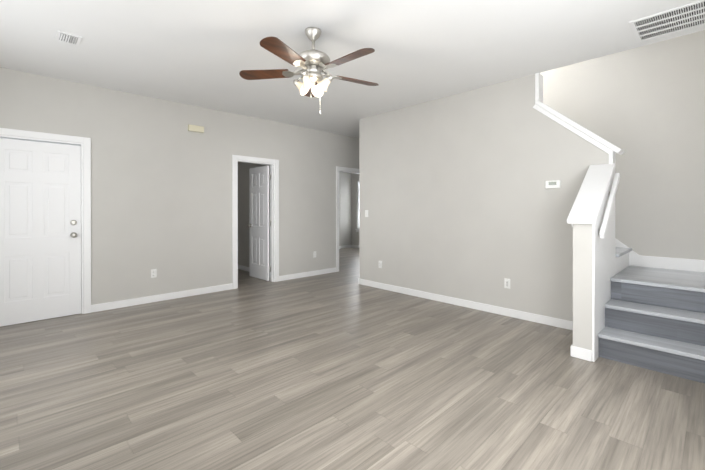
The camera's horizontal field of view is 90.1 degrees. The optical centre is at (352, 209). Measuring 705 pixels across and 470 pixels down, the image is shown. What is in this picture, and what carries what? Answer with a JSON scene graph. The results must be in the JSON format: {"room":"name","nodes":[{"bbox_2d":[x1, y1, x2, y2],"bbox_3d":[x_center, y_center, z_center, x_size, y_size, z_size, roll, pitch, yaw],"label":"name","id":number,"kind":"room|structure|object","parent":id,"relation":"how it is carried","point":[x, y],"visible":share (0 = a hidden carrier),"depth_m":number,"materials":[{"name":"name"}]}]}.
{"room":"living room","nodes":[
{"label":"living room","id":0,"kind":"room"},
{"bbox_2d":[0,67,358,304],"bbox_3d":[-1.142,-0.141,6.372,9.040,2.780,0.120,0,0,-44],"label":"wall","id":1,"kind":"structure","parent":0,"point":[161,188],"depth_m":4.93,"materials":[{"name":"paint"}]},
{"bbox_2d":[0,138,80,326],"bbox_3d":[-3.567,0.241,3.990,0.769,2.020,0.184,0,0,-44],"label":"entry door","id":2,"kind":"structure","parent":1,"relation":"in","point":[40,230],"depth_m":3.98,"materials":[{"name":"white wood"}]},
{"bbox_2d":[151,269,156,277],"bbox_3d":[-2.700,0.864,4.778,0.070,0.115,0.009,0,0,-44],"label":"electrical outlet","id":3,"kind":"object","parent":1,"relation":"attached to","point":[153,273],"visible":1,"depth_m":4.77,"materials":[{"name":"white plastic"}]},
{"bbox_2d":[91,283,232,312],"bbox_3d":[-2.545,1.208,4.925,1.810,0.092,0.014,0,0,-44],"label":"baseboard","id":4,"kind":"structure","parent":1,"relation":"attached to","point":[155,298],"depth_m":4.80,"materials":[{"name":"white wood"}]},
{"bbox_2d":[0,128,358,313],"bbox_3d":[-1.809,0.185,5.728,5.899,2.132,0.160,0,0,-44],"label":"door frame","id":5,"kind":"structure","parent":1,"relation":"attached to","point":[84,143],"depth_m":4.28,"materials":[{"name":"white wood"}]},
{"bbox_2d":[188,124,203,132],"bbox_3d":[-2.288,-1.187,5.144,0.220,0.090,0.045,0,0,-44],"label":"door chime","id":6,"kind":"object","parent":1,"relation":"attached to","point":[195,128],"visible":1,"depth_m":5.12,"materials":[{"name":"beige plastic"}]},
{"bbox_2d":[247,165,269,280],"bbox_3d":[-1.698,0.233,6.390,0.175,2.020,0.664,0,0,-44],"label":"door","id":7,"kind":"structure","parent":1,"relation":"in","point":[258,225],"depth_m":6.35,"materials":[{"name":"white painted wood"},{"name":"satin nickel"}]},
{"bbox_2d":[279,267,335,280],"bbox_3d":[-0.808,1.203,6.606,1.336,0.092,0.014,0,0,-44],"label":"baseboard","id":8,"kind":"structure","parent":1,"relation":"attached to","point":[330,270],"depth_m":6.55,"materials":[{"name":"white wood"}]},
{"bbox_2d":[238,162,269,266],"bbox_3d":[-1.949,-0.143,7.032,0.120,2.780,1.950,0,0,-44],"label":"wall","id":9,"kind":"structure","parent":0,"point":[243,213],"depth_m":7.21,"materials":[{"name":"paint"}]},
{"bbox_2d":[238,265,269,276],"bbox_3d":[-1.955,1.201,6.947,0.014,0.092,1.830,0,0,-44],"label":"baseboard","id":10,"kind":"structure","parent":9,"relation":"attached to","point":[240,267],"depth_m":7.20,"materials":[{"name":"white"}]},
{"bbox_2d":[339,172,351,245],"bbox_3d":[-1.476,-0.153,10.225,3.920,2.780,0.120,0,0,-44],"label":"wall","id":11,"kind":"structure","parent":0,"point":[345,208],"depth_m":11.34,"materials":[{"name":"paint"}]},
{"bbox_2d":[339,245,351,248],"bbox_3d":[-1.401,1.191,10.208,3.760,0.092,0.014,0,0,-44],"label":"baseboard","id":12,"kind":"structure","parent":11,"relation":"attached to","point":[344,246],"depth_m":11.34,"materials":[{"name":"white"}]},
{"bbox_2d":[0,247,704,469],"bbox_3d":[-0.127,1.292,5.328,9.040,0.080,9.040,0,0,-44],"label":"floor","id":13,"kind":"structure","parent":0,"point":[342,369],"depth_m":2.44,"materials":[{"name":"grey laminate"}]},
{"bbox_2d":[598,247,704,382],"bbox_3d":[1.886,-0.172,4.319,1.551,2.856,4.523,0,0,-44],"label":"stairs","id":14,"kind":"structure","parent":13,"relation":"on","point":[654,319],"depth_m":2.96,"materials":[{"name":"grey wood"}]},
{"bbox_2d":[0,0,704,137],"bbox_3d":[-0.127,-1.577,5.319,9.040,0.100,9.040,0,0,-44],"label":"ceiling","id":15,"kind":"structure","parent":0,"point":[201,53],"depth_m":3.23,"materials":[{"name":"paint"}]},
{"bbox_2d":[55,30,81,45],"bbox_3d":[-2.510,-1.512,3.108,0.170,0.016,0.220,0,0,-44],"label":"ceiling vent","id":16,"kind":"object","parent":15,"relation":"in","point":[68,38],"visible":1,"depth_m":3.09,"materials":[{"name":"white metal"}]},
{"bbox_2d":[239,27,378,114],"bbox_3d":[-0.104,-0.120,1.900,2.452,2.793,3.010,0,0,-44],"label":"fan","id":17,"kind":"object","parent":15,"relation":"hanging from","point":[313,62],"visible":1,"depth_m":2.92,"materials":[{"name":"brown wood"}]},
{"bbox_2d":[629,0,704,42],"bbox_3d":[2.605,-1.513,2.807,0.490,0.012,0.570,0,0,-44],"label":"ceiling vent","id":18,"kind":"object","parent":15,"relation":"in","point":[678,19],"visible":1,"depth_m":2.83,"materials":[{"name":"white metal"}]},
{"bbox_2d":[352,173,358,244],"bbox_3d":[1.453,-0.152,10.103,0.120,2.780,4.370,0,0,-44],"label":"wall","id":19,"kind":"structure","parent":0,"point":[355,234],"depth_m":11.42,"materials":[{"name":"paint"}]},
{"bbox_2d":[355,181,358,231],"bbox_3d":[0.501,-0.105,11.047,0.165,1.640,1.010,0,0,-44],"label":"bedroom window","id":20,"kind":"structure","parent":19,"relation":"in","point":[357,230],"depth_m":11.36,"materials":[{"name":"white"}]},
{"bbox_2d":[359,74,608,320],"bbox_3d":[1.366,-1.396,4.726,0.120,5.300,3.470,0,0,-44],"label":"wall","id":21,"kind":"structure","parent":0,"point":[458,199],"depth_m":4.45,"materials":[{"name":"paint"}]},
{"bbox_2d":[359,279,572,329],"bbox_3d":[1.277,1.208,4.731,0.022,0.092,3.310,0,0,-44],"label":"baseboard","id":22,"kind":"structure","parent":21,"relation":"attached to","point":[551,321],"depth_m":4.41,"materials":[{"name":"white wood"}]},
{"bbox_2d":[504,278,509,288],"bbox_3d":[1.831,0.871,4.160,0.009,0.115,0.070,0,0,-44],"label":"electrical outlet","id":23,"kind":"object","parent":21,"relation":"attached to","point":[506,283],"visible":1,"depth_m":4.16,"materials":[{"name":"white plastic"}]},
{"bbox_2d":[533,73,562,125],"bbox_3d":[2.259,-0.971,3.806,0.200,1.102,0.531,0,0,-44],"label":"trim","id":24,"kind":"structure","parent":21,"relation":"attached to","point":[539,105],"depth_m":3.88,"materials":[{"name":"white wood"}]},
{"bbox_2d":[545,180,559,188],"bbox_3d":[2.165,-0.275,3.801,0.024,0.085,0.145,0,0,-44],"label":"thermostat","id":25,"kind":"object","parent":21,"relation":"attached to","point":[552,184],"visible":1,"depth_m":3.79,"materials":[{"name":"white plastic"}]},
{"bbox_2d":[573,224,591,349],"bbox_3d":[2.212,0.421,3.233,0.750,1.675,0.140,0,0,-44],"label":"wall","id":26,"kind":"structure","parent":0,"point":[582,285],"depth_m":2.97,"materials":[{"name":"paint"}]},
{"bbox_2d":[570,344,584,357],"bbox_3d":[2.152,1.213,3.273,0.744,0.092,0.038,0,0,-44],"label":"baseboard","id":27,"kind":"structure","parent":26,"relation":"attached to","point":[575,351],"depth_m":3.00,"materials":[{"name":"white wood"}]},
{"bbox_2d":[563,115,621,226],"bbox_3d":[2.252,-0.530,3.263,0.966,1.361,0.240,0,0,-44],"label":"trim","id":28,"kind":"structure","parent":26,"relation":"attached to","point":[588,202],"depth_m":3.27,"materials":[{"name":"white wood"}]},
{"bbox_2d":[592,160,616,361],"bbox_3d":[2.311,0.383,3.219,0.868,1.753,0.015,0,0,-44],"label":"wall","id":29,"kind":"structure","parent":26,"relation":"attached to","point":[603,261],"depth_m":3.09,"materials":[{"name":"white paint"}]},
{"bbox_2d":[599,173,619,237],"bbox_3d":[2.300,-0.059,3.155,0.708,0.591,0.059,0,0,-44],"label":"handrail","id":30,"kind":"object","parent":29,"relation":"attached to","point":[605,222],"visible":1,"depth_m":3.10,"materials":[{"name":"white wood"}]},
{"bbox_2d":[540,30,704,272],"bbox_3d":[2.459,-1.396,4.949,0.120,5.300,4.670,0,0,-44],"label":"wall","id":31,"kind":"structure","parent":0,"point":[643,107],"depth_m":3.94,"materials":[{"name":"paint"}]},
{"bbox_2d":[617,240,704,271],"bbox_3d":[2.890,-0.010,4.410,0.016,2.532,3.289,0,0,-44],"label":"trim","id":32,"kind":"structure","parent":31,"relation":"attached to","point":[695,265],"depth_m":3.85,"materials":[{"name":"white wood"}]}
]}

